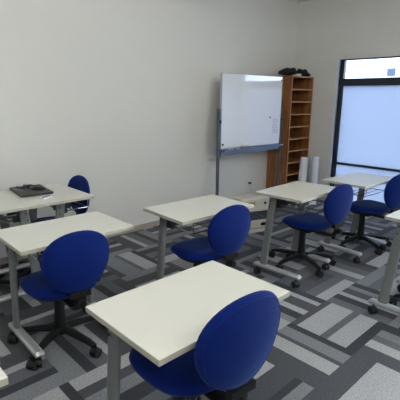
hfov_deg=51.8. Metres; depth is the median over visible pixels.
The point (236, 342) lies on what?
chair
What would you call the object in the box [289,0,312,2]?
ceiling
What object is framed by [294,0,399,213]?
wall
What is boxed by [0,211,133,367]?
desk
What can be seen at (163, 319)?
desk
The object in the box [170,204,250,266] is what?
chair
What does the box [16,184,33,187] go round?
cable
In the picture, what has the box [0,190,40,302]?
desk
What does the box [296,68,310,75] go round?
bag
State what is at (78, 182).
chair
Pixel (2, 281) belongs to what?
chair
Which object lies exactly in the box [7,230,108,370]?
chair
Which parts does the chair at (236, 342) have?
seat, backrest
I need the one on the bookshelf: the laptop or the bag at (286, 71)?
the bag at (286, 71)
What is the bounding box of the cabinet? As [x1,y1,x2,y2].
[233,193,269,233]
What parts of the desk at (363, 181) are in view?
leg, leg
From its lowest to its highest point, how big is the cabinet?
0.395 m
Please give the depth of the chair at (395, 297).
2.95 m
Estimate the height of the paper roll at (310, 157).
0.645 m
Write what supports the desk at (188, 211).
on the floor
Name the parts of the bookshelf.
panel, shelf, shelf, shelf, shelf, shelf, panel, shelf, shelf, shelf, panel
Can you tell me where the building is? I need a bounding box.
[345,58,399,78]
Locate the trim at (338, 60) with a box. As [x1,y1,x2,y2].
[325,59,340,198]
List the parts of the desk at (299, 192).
leg, leg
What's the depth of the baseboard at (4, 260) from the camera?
4.47 m
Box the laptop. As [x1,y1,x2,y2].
[9,184,52,196]
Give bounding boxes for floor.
[0,199,399,399]
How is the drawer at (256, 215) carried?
attached to the cabinet
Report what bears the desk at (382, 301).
on the floor
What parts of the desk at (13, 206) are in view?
release lever, leg, leg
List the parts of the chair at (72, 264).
seat, backrest, height knob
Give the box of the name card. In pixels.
[39,195,52,198]
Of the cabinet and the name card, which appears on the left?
the name card
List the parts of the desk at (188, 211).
leg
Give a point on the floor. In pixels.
(327, 345)
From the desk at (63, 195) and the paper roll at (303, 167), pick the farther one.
the paper roll at (303, 167)
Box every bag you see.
[278,68,296,75]
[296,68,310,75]
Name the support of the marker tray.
on the whiteboard
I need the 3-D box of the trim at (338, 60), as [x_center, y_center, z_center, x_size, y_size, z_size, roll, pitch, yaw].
[2.676,-0.717,4.918,0.040,1.958,2.424,-12,19,-42]
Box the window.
[330,56,399,213]
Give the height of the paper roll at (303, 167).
0.659 m
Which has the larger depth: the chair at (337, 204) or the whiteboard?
the whiteboard
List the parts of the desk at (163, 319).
leg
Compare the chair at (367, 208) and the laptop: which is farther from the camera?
the chair at (367, 208)
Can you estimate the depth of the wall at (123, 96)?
4.23 m
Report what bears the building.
on the ground
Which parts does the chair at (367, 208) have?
seat, backrest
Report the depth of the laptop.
3.10 m
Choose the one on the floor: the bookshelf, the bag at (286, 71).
the bookshelf
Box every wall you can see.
[0,0,297,257]
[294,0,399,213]
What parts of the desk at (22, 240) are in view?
leg, leg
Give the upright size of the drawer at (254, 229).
0.030 m
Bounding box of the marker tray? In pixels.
[220,144,282,154]
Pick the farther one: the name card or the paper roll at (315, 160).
the paper roll at (315, 160)
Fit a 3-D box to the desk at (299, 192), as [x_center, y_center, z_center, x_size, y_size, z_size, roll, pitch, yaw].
[0.803,0.262,3.454,0.452,0.724,0.666,14,19,42]
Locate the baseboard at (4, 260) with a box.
[0,220,159,264]
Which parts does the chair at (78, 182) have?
seat, backrest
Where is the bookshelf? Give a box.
[266,75,313,188]
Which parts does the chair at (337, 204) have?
seat, backrest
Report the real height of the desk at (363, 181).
0.724 m
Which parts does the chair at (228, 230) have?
seat, backrest, height knob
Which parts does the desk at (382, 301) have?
leg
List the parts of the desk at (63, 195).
leg, leg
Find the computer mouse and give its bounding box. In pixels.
[31,186,44,189]
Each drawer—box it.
[248,227,264,233]
[250,210,267,220]
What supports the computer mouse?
on the laptop
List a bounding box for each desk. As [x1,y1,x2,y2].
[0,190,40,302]
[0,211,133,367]
[0,367,8,387]
[6,183,99,281]
[85,260,289,399]
[143,194,253,280]
[253,181,334,287]
[318,172,392,263]
[368,210,399,313]
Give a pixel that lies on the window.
(367, 125)
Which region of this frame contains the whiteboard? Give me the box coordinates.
[215,73,288,204]
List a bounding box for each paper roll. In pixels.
[296,157,308,203]
[308,156,311,182]
[308,157,318,204]
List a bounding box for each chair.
[0,273,18,291]
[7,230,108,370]
[17,175,89,284]
[129,290,280,399]
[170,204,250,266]
[268,184,353,277]
[331,174,399,255]
[389,293,399,305]
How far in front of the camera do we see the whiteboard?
5.11 m
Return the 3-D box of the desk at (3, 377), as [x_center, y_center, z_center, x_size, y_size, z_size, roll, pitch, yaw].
[-0.881,0.822,1.122,0.666,0.724,0.452,-12,19,-42]
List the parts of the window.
frosted pane, rail, frosted pane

